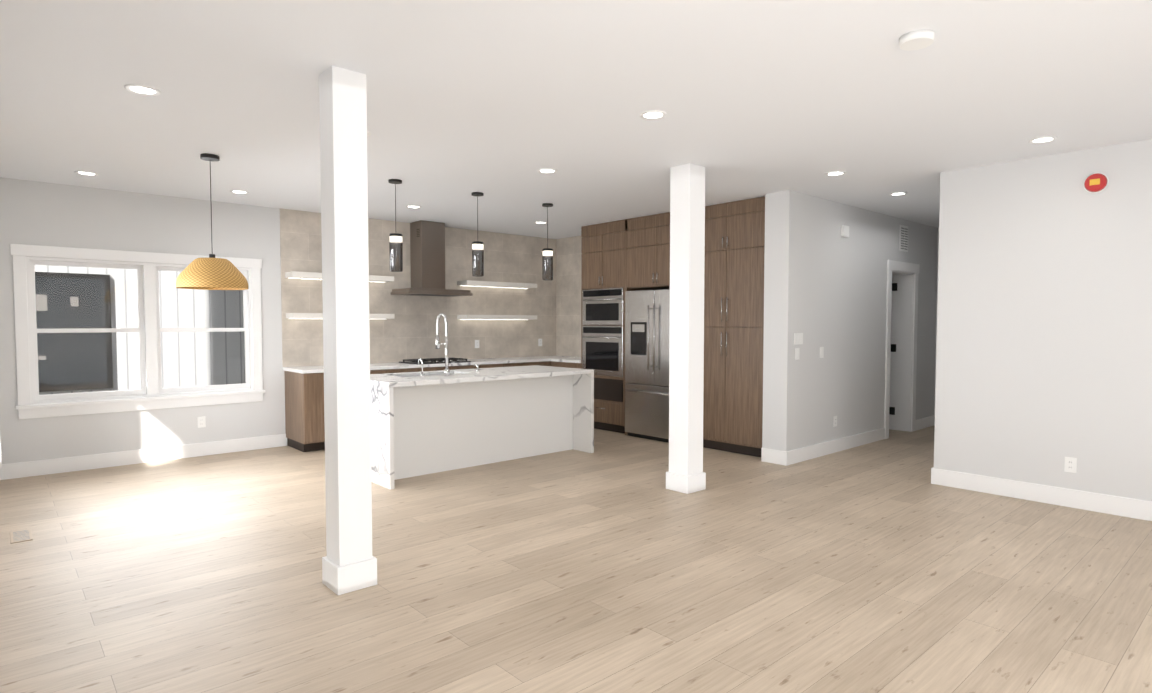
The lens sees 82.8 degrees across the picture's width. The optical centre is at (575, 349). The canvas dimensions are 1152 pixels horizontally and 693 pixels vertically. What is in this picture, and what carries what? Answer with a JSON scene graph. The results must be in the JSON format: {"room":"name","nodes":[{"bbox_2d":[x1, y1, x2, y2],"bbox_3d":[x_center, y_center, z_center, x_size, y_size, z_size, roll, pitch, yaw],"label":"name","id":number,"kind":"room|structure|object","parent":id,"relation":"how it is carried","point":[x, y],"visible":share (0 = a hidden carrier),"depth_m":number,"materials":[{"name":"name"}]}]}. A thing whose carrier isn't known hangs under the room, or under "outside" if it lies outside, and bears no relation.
{"room":"kitchen","nodes":[
{"label":"kitchen","id":0,"kind":"room"},
{"bbox_2d":[0,177,532,463],"bbox_3d":[-2.746,-0.274,8.057,6.700,2.700,0.150,-2,3,-42],"label":"wall","id":1,"kind":"structure","parent":0,"point":[46,214],"depth_m":6.48,"materials":[{"name":"white paint"}]},
{"bbox_2d":[10,244,265,418],"bbox_3d":[-4.320,-0.191,6.624,2.120,1.580,0.200,-2,3,-42],"label":"window","id":2,"kind":"structure","parent":1,"relation":"in","point":[151,393],"depth_m":6.53,"materials":[{"name":"white wood"}]},
{"bbox_2d":[0,434,286,479],"bbox_3d":[-4.243,1.063,6.663,2.480,0.140,0.019,-2,3,-42],"label":"baseboard","id":3,"kind":"structure","parent":1,"relation":"attached to","point":[95,461],"depth_m":6.51,"materials":[{"name":"white wood"}]},
{"bbox_2d":[197,416,205,427],"bbox_3d":[-3.963,0.763,6.908,0.075,0.115,0.008,-2,3,-42],"label":"outlet","id":4,"kind":"object","parent":1,"relation":"attached to","point":[201,421],"visible":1,"depth_m":6.91,"materials":[{"name":"white plastic"}]},
{"bbox_2d":[285,271,393,281],"bbox_3d":[-2.771,-0.859,7.723,1.210,0.064,0.251,-2,3,-42],"label":"shelf","id":5,"kind":"object","parent":1,"relation":"attached to","point":[310,275],"visible":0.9,"depth_m":7.42,"materials":[{"name":"white wood"}]},
{"bbox_2d":[286,313,394,318],"bbox_3d":[-2.771,-0.400,7.742,1.210,0.064,0.251,-2,3,-42],"label":"shelf","id":6,"kind":"object","parent":1,"relation":"attached to","point":[320,316],"visible":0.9,"depth_m":7.44,"materials":[{"name":"white wood"}]},
{"bbox_2d":[280,209,581,366],"bbox_3d":[-1.406,-0.736,8.284,4.068,1.792,1.261,-2,3,-42],"label":"backsplash","id":7,"kind":"structure","parent":1,"relation":"attached to","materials":[{"name":"tile"}]},
{"bbox_2d":[391,220,472,296],"bbox_3d":[-1.846,-1.168,8.364,0.900,0.936,0.506,-2,3,-42],"label":"range hood","id":8,"kind":"object","parent":1,"relation":"attached to","point":[427,251],"visible":1,"depth_m":8.31,"materials":[{"name":"silver metal"}]},
{"bbox_2d":[457,315,536,319],"bbox_3d":[-1.095,-0.460,9.233,1.200,0.064,0.251,-2,3,-42],"label":"shelf","id":9,"kind":"object","parent":1,"relation":"attached to","point":[497,317],"visible":1,"depth_m":9.11,"materials":[{"name":"white wood"}]},
{"bbox_2d":[457,280,536,288],"bbox_3d":[-1.095,-0.920,9.214,1.200,0.064,0.251,-2,3,-42],"label":"shelf","id":10,"kind":"object","parent":1,"relation":"attached to","point":[494,284],"visible":0.98,"depth_m":9.08,"materials":[{"name":"white wood"}]},
{"bbox_2d":[475,339,541,347],"bbox_3d":[-1.569,-0.077,8.991,2.825,0.115,0.008,-2,3,-42],"label":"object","id":11,"kind":"structure","parent":1,"relation":"attached to","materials":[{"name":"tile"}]},
{"bbox_2d":[0,426,1151,692],"bbox_3d":[2.246,1.242,4.728,9.950,0.060,11.850,-2,3,-42],"label":"floor","id":12,"kind":"structure","parent":0,"point":[610,564],"depth_m":3.54,"materials":[{"name":"brown wood"}]},
{"bbox_2d":[10,529,32,543],"bbox_3d":[-3.657,1.226,4.304,0.110,0.006,0.290,-2,3,-42],"label":"floor vent","id":13,"kind":"object","parent":12,"relation":"in","point":[20,536],"visible":1,"depth_m":4.29,"materials":[{"name":"beige"}]},
{"bbox_2d":[284,373,324,451],"bbox_3d":[-2.948,0.669,7.397,0.470,0.868,0.618,-2,3,-42],"label":"base cabinet","id":14,"kind":"object","parent":12,"relation":"on","point":[304,392],"depth_m":7.12,"materials":[{"name":"brown wood"}]},
{"bbox_2d":[284,357,551,372],"bbox_3d":[-1.615,0.169,8.555,4.068,0.037,0.633,-2,3,-42],"label":"countertop","id":15,"kind":"structure","parent":14,"relation":"on","point":[475,360],"depth_m":8.16,"materials":[{"name":"white stone"}]},
{"bbox_2d":[400,357,471,364],"bbox_3d":[-1.804,0.137,8.369,0.760,0.042,0.500,-2,3,-42],"label":"cooktop","id":16,"kind":"object","parent":15,"relation":"in","point":[407,360],"depth_m":8.32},
{"bbox_2d":[319,66,376,594],"bbox_3d":[-1.218,-0.087,3.462,0.216,2.700,0.216,-2,3,-42],"label":"column","id":17,"kind":"structure","parent":12,"relation":"on","point":[349,562],"depth_m":3.39,"materials":[{"name":"white paint"}]},
{"bbox_2d":[370,369,387,373],"bbox_3d":[-2.597,0.657,7.709,0.470,0.868,0.618,-2,3,-42],"label":"base cabinet","id":18,"kind":"object","parent":12,"relation":"on","point":[372,371],"depth_m":7.56,"materials":[{"name":"brown wood"}]},
{"bbox_2d":[388,369,419,372],"bbox_3d":[-2.269,0.645,8.002,0.410,0.868,0.618,-2,3,-42],"label":"base cabinet","id":19,"kind":"object","parent":12,"relation":"on","point":[389,370],"depth_m":7.75,"materials":[{"name":"brown wood"}]},
{"bbox_2d":[420,365,475,370],"bbox_3d":[-1.817,0.628,8.404,0.800,0.868,0.618,-2,3,-42],"label":"base cabinet","id":20,"kind":"object","parent":12,"relation":"on","point":[452,367],"depth_m":8.22,"materials":[{"name":"brown wood"}]},
{"bbox_2d":[370,313,593,489],"bbox_3d":[-1.020,0.382,6.640,2.360,1.503,1.000,-2,3,-42],"label":"kitchen island","id":21,"kind":"object","parent":12,"relation":"on","point":[430,422],"visible":0.96,"depth_m":6.39,"materials":[{"name":"stone"}]},
{"bbox_2d":[476,365,503,367],"bbox_3d":[-1.346,0.611,8.822,0.460,0.868,0.618,-2,3,-42],"label":"base cabinet","id":22,"kind":"object","parent":12,"relation":"on","point":[479,366],"depth_m":8.57,"materials":[{"name":"brown wood"}]},
{"bbox_2d":[504,361,531,366],"bbox_3d":[-1.003,0.599,9.128,0.460,0.868,0.618,-2,3,-42],"label":"base cabinet","id":23,"kind":"object","parent":12,"relation":"on","point":[522,363],"depth_m":8.94,"materials":[{"name":"brown wood"}]},
{"bbox_2d":[532,361,551,365],"bbox_3d":[-0.697,0.588,9.400,0.358,0.868,0.618,-2,3,-42],"label":"base cabinet","id":24,"kind":"object","parent":12,"relation":"on","point":[542,363],"depth_m":9.17,"materials":[{"name":"brown wood"}]},
{"bbox_2d":[552,361,580,368],"bbox_3d":[0.081,0.593,9.262,0.618,0.868,0.663,-2,3,-42],"label":"base cabinet","id":25,"kind":"object","parent":12,"relation":"on","point":[568,364],"depth_m":9.04,"materials":[{"name":"brown wood"}]},
{"bbox_2d":[552,357,580,364],"bbox_3d":[0.083,0.142,9.223,0.643,0.037,0.629,-2,3,-42],"label":"countertop","id":26,"kind":"structure","parent":25,"relation":"on","point":[575,360],"depth_m":9.08,"materials":[{"name":"white stone"}]},
{"bbox_2d":[581,219,628,432],"bbox_3d":[0.578,-0.296,8.657,0.632,2.694,0.845,-2,3,-42],"label":"tall cabinet","id":27,"kind":"object","parent":12,"relation":"on","point":[604,246],"depth_m":8.39,"materials":[{"name":"brown wood"}]},
{"bbox_2d":[581,324,620,379],"bbox_3d":[0.506,0.003,8.624,0.464,0.644,0.751,-2,3,-42],"label":"oven","id":28,"kind":"object","parent":27,"relation":"in","point":[600,343],"depth_m":8.46,"materials":[{"name":"silver metal"}]},
{"bbox_2d":[625,289,669,442],"bbox_3d":[1.141,0.180,7.954,0.696,1.800,0.960,-2,3,-42],"label":"fridge","id":29,"kind":"object","parent":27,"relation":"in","point":[647,311],"depth_m":7.84,"materials":[{"name":"silver metal"}]},
{"bbox_2d":[666,163,705,493],"bbox_3d":[0.929,-0.169,5.480,0.240,2.700,0.240,-2,3,-42],"label":"column","id":30,"kind":"structure","parent":12,"relation":"on","point":[685,474],"depth_m":5.41,"materials":[{"name":"white paint"}]},
{"bbox_2d":[703,196,764,456],"bbox_3d":[1.851,-0.238,7.239,0.619,2.694,1.007,-2,3,-42],"label":"tall cabinet","id":31,"kind":"object","parent":12,"relation":"on","point":[734,231],"depth_m":6.96,"materials":[{"name":"brown wood"}]},
{"bbox_2d":[0,0,1151,238],"bbox_3d":[2.246,-1.535,4.614,9.950,0.100,11.850,-2,3,-42],"label":"ceiling","id":32,"kind":"structure","parent":0,"point":[498,104],"depth_m":3.75,"materials":[{"name":"white paint"}]},
{"bbox_2d":[74,171,98,175],"bbox_3d":[-4.219,-1.522,5.628,0.170,0.008,0.170,-2,3,-42],"label":"recessed light","id":33,"kind":"object","parent":32,"relation":"in","point":[88,173],"visible":0.98,"depth_m":5.63,"materials":[{"name":"white plastic"}]},
{"bbox_2d":[124,84,160,95],"bbox_3d":[-2.402,-1.440,3.619,0.170,0.008,0.170,-2,3,-42],"label":"recessed light","id":34,"kind":"object","parent":32,"relation":"in","point":[143,89],"visible":0.98,"depth_m":3.61,"materials":[{"name":"white plastic"}]},
{"bbox_2d":[176,153,247,289],"bbox_3d":[-2.829,-0.990,5.066,0.494,1.024,0.494,-2,3,-42],"label":"pendant light","id":35,"kind":"object","parent":32,"relation":"hanging from","point":[211,272],"visible":1,"depth_m":4.94,"materials":[{"name":"gold metal"}]},
{"bbox_2d":[230,190,248,193],"bbox_3d":[-3.315,-1.555,6.432,0.170,0.008,0.170,-2,3,-42],"label":"recessed light","id":36,"kind":"object","parent":32,"relation":"in","point":[239,191],"visible":0.94,"depth_m":6.42,"materials":[{"name":"white"}]},
{"bbox_2d":[388,179,402,271],"bbox_3d":[-1.638,-1.126,5.934,0.120,0.824,0.120,-2,3,-42],"label":"glass pendant light","id":37,"kind":"object","parent":32,"relation":"hanging from","point":[396,252],"visible":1,"depth_m":5.90,"materials":[{"name":"grey glass"}]},
{"bbox_2d":[406,205,420,207],"bbox_3d":[-1.802,-1.588,7.243,0.170,0.008,0.170,-2,3,-42],"label":"recessed light","id":38,"kind":"object","parent":32,"relation":"in","point":[412,206],"visible":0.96,"depth_m":7.22,"materials":[{"name":"white"}]},
{"bbox_2d":[471,192,483,276],"bbox_3d":[-0.981,-1.149,6.519,0.120,0.824,0.120,-2,3,-42],"label":"glass pendant light","id":39,"kind":"object","parent":32,"relation":"hanging from","point":[477,259],"visible":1,"depth_m":6.48,"materials":[{"name":"grey glass"}]},
{"bbox_2d":[537,168,556,172],"bbox_3d":[-0.243,-1.519,5.539,0.170,0.008,0.170,-2,3,-42],"label":"recessed light","id":40,"kind":"object","parent":32,"relation":"in","point":[546,170],"visible":0.94,"depth_m":5.52,"materials":[{"name":"white plastic"}]},
{"bbox_2d":[542,203,552,279],"bbox_3d":[-0.309,-1.174,7.117,0.120,0.824,0.120,-2,3,-42],"label":"glass pendant light","id":41,"kind":"object","parent":32,"relation":"hanging from","point":[547,265],"visible":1,"depth_m":7.08,"materials":[{"name":"grey glass"}]},
{"bbox_2d":[639,110,666,119],"bbox_3d":[0.478,-1.458,4.054,0.170,0.008,0.170,-2,3,-42],"label":"recessed light","id":42,"kind":"object","parent":32,"relation":"in","point":[653,114],"visible":0.98,"depth_m":4.04,"materials":[{"name":"white plastic"}]},
{"bbox_2d":[825,171,845,175],"bbox_3d":[2.241,-1.523,5.636,0.170,0.008,0.170,-2,3,-42],"label":"recessed light","id":43,"kind":"object","parent":32,"relation":"in","point":[835,173],"visible":0.98,"depth_m":5.63,"materials":[{"name":"white plastic"}]},
{"bbox_2d":[889,192,907,195],"bbox_3d":[3.220,-1.559,6.521,0.170,0.008,0.170,-2,3,-42],"label":"recessed light","id":44,"kind":"object","parent":32,"relation":"in","point":[897,193],"visible":0.94,"depth_m":6.50,"materials":[{"name":"white"}]},
{"bbox_2d":[899,29,934,50],"bbox_3d":[1.540,-1.400,2.953,0.144,0.034,0.144,-2,3,-42],"label":"smoke detector","id":45,"kind":"object","parent":32,"relation":"attached to","point":[916,40],"visible":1,"depth_m":2.92,"materials":[{"name":"white plastic"}]},
{"bbox_2d":[1028,136,1057,143],"bbox_3d":[3.294,-1.481,4.606,0.170,0.008,0.170,-2,3,-42],"label":"recessed light","id":46,"kind":"object","parent":32,"relation":"in","point":[1045,139],"visible":0.96,"depth_m":4.59,"materials":[{"name":"white plastic"}]},
{"bbox_2d":[581,288,620,323],"bbox_3d":[0.506,-0.564,8.601,0.464,0.465,0.751,-2,3,-42],"label":"microwave","id":47,"kind":"object","parent":0,"relation":"attached to","point":[598,305],"depth_m":8.46,"materials":[{"name":"silver metal"}]},
{"bbox_2d":[625,212,669,287],"bbox_3d":[1.190,-1.188,7.942,0.619,0.854,0.980,-2,3,-42],"label":"upper cabinet","id":48,"kind":"object","parent":0,"relation":"attached to","point":[649,236],"depth_m":7.83,"materials":[{"name":"brown wood"}]},
{"bbox_2d":[762,190,937,450],"bbox_3d":[3.462,-0.265,7.814,3.950,2.700,0.270,-2,3,-42],"label":"wall","id":49,"kind":"structure","parent":0,"point":[825,284],"depth_m":6.98,"materials":[{"name":"white paint"}]},
{"bbox_2d":[795,348,799,359],"bbox_3d":[2.215,0.038,6.527,0.075,0.115,0.009,-2,3,-42],"label":"light switch","id":50,"kind":"object","parent":49,"relation":"attached to","point":[797,350],"depth_m":6.52,"materials":[{"name":"white plastic"}]},
{"bbox_2d":[794,333,802,344],"bbox_3d":[2.230,-0.112,6.535,0.165,0.115,0.009,-2,3,-42],"label":"light switch","id":51,"kind":"object","parent":49,"relation":"attached to","point":[798,338],"depth_m":6.52,"materials":[{"name":"white plastic"}]},
{"bbox_2d":[820,347,823,357],"bbox_3d":[2.580,0.025,6.852,0.075,0.115,0.009,-2,3,-42],"label":"light switch","id":52,"kind":"object","parent":49,"relation":"attached to","point":[821,348],"depth_m":6.85,"materials":[{"name":"white plastic"}]},
{"bbox_2d":[780,428,884,465],"bbox_3d":[2.908,1.042,7.184,2.246,0.140,0.019,-2,3,-42],"label":"baseboard","id":53,"kind":"structure","parent":49,"relation":"attached to","point":[798,455],"depth_m":7.02,"materials":[{"name":"white wood"}]},
{"bbox_2d":[833,416,836,426],"bbox_3d":[2.820,0.776,7.096,0.075,0.115,0.008,-2,3,-42],"label":"outlet","id":54,"kind":"object","parent":49,"relation":"attached to","point":[834,421],"visible":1,"depth_m":7.08,"materials":[{"name":"white plastic"}]},
{"bbox_2d":[841,225,848,237],"bbox_3d":[2.920,-1.286,7.081,0.120,0.120,0.040,-2,3,-42],"label":"door chime","id":55,"kind":"object","parent":49,"relation":"attached to","point":[844,231],"depth_m":7.05,"materials":[{"name":"white plastic"}]},
{"bbox_2d":[889,283,896,414],"bbox_3d":[3.833,0.029,8.697,0.393,2.018,0.688,-2,3,-42],"label":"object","id":56,"kind":"structure","parent":49,"relation":"in","point":[893,349],"depth_m":8.58,"materials":[{"name":"black metal"}]},
{"bbox_2d":[884,260,919,438],"bbox_3d":[3.998,-0.016,8.284,0.924,2.165,0.296,-2,3,-42],"label":"door frame","id":57,"kind":"structure","parent":49,"relation":"attached to","point":[901,333],"depth_m":8.46,"materials":[{"name":"white wood"}]},
{"bbox_2d":[899,225,907,251],"bbox_3d":[4.083,-1.388,8.131,0.240,0.320,0.014,-2,3,-42],"label":"air vent","id":58,"kind":"object","parent":49,"relation":"in","point":[903,238],"visible":0.98,"depth_m":8.11,"materials":[{"name":"white plastic"}]},
{"bbox_2d":[915,415,934,430],"bbox_3d":[4.663,0.979,8.742,0.650,0.140,0.019,-2,3,-42],"label":"baseboard","id":59,"kind":"structure","parent":49,"relation":"attached to","point":[922,423],"depth_m":8.73,"materials":[{"name":"white"}]},
{"bbox_2d":[934,228,938,415],"bbox_3d":[5.387,-0.293,8.509,0.150,2.700,1.250,-2,3,-42],"label":"wall","id":60,"kind":"structure","parent":0,"point":[936,319],"depth_m":8.91,"materials":[{"name":"white paint"}]},
{"bbox_2d":[934,139,1151,500],"bbox_3d":[5.210,-0.087,3.449,0.150,2.700,6.080,-2,3,-42],"label":"wall","id":61,"kind":"structure","parent":0,"point":[1044,341],"depth_m":5.06,"materials":[{"name":"white paint"}]},
{"bbox_2d":[931,467,1151,520],"bbox_3d":[5.082,1.191,3.518,0.019,0.140,5.916,-2,3,-42],"label":"baseboard","id":62,"kind":"structure","parent":61,"relation":"attached to","point":[1109,504],"depth_m":5.09,"materials":[{"name":"white"}]},
{"bbox_2d":[1064,457,1076,472],"bbox_3d":[3.774,0.877,4.982,0.008,0.115,0.075,-2,3,-42],"label":"outlet","id":63,"kind":"object","parent":61,"relation":"attached to","point":[1070,464],"visible":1,"depth_m":4.98,"materials":[{"name":"white plastic"}]},
{"bbox_2d":[1083,172,1108,192],"bbox_3d":[3.826,-1.233,4.809,0.048,0.150,0.150,-2,3,-42],"label":"detector","id":64,"kind":"object","parent":61,"relation":"attached to","point":[1097,182],"visible":1,"depth_m":4.79,"materials":[{"name":"red plastic"}]},
{"bbox_3d":[-1.413,-0.004,1.416,0.150,2.700,11.850,-2,3,-42],"label":"wall","id":65,"kind":"structure","parent":0,"visible":0},
{"bbox_2d":[0,441,1,466],"bbox_3d":[-3.992,-0.088,4.348,0.200,1.640,1.980,-2,3,-42],"label":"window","id":66,"kind":"structure","parent":65,"relation":"in","point":[0,456],"depth_m":3.82,"materials":[{"name":"white"}]},
{"label":"outside","id":67,"kind":"structure","parent":0,"visible":0},
{"bbox_3d":[0.826,1.685,7.132,70.000,0.100,70.000,-2,3,-42],"label":"ground","id":68,"kind":"structure","parent":67,"visible":0},
{"bbox_2d":[35,265,244,394],"bbox_3d":[-4.231,-2.521,10.387,21.000,8.000,0.360,-2,3,-42],"label":"window glass","id":69,"kind":"object","parent":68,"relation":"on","point":[233,315],"depth_m":8.69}
]}

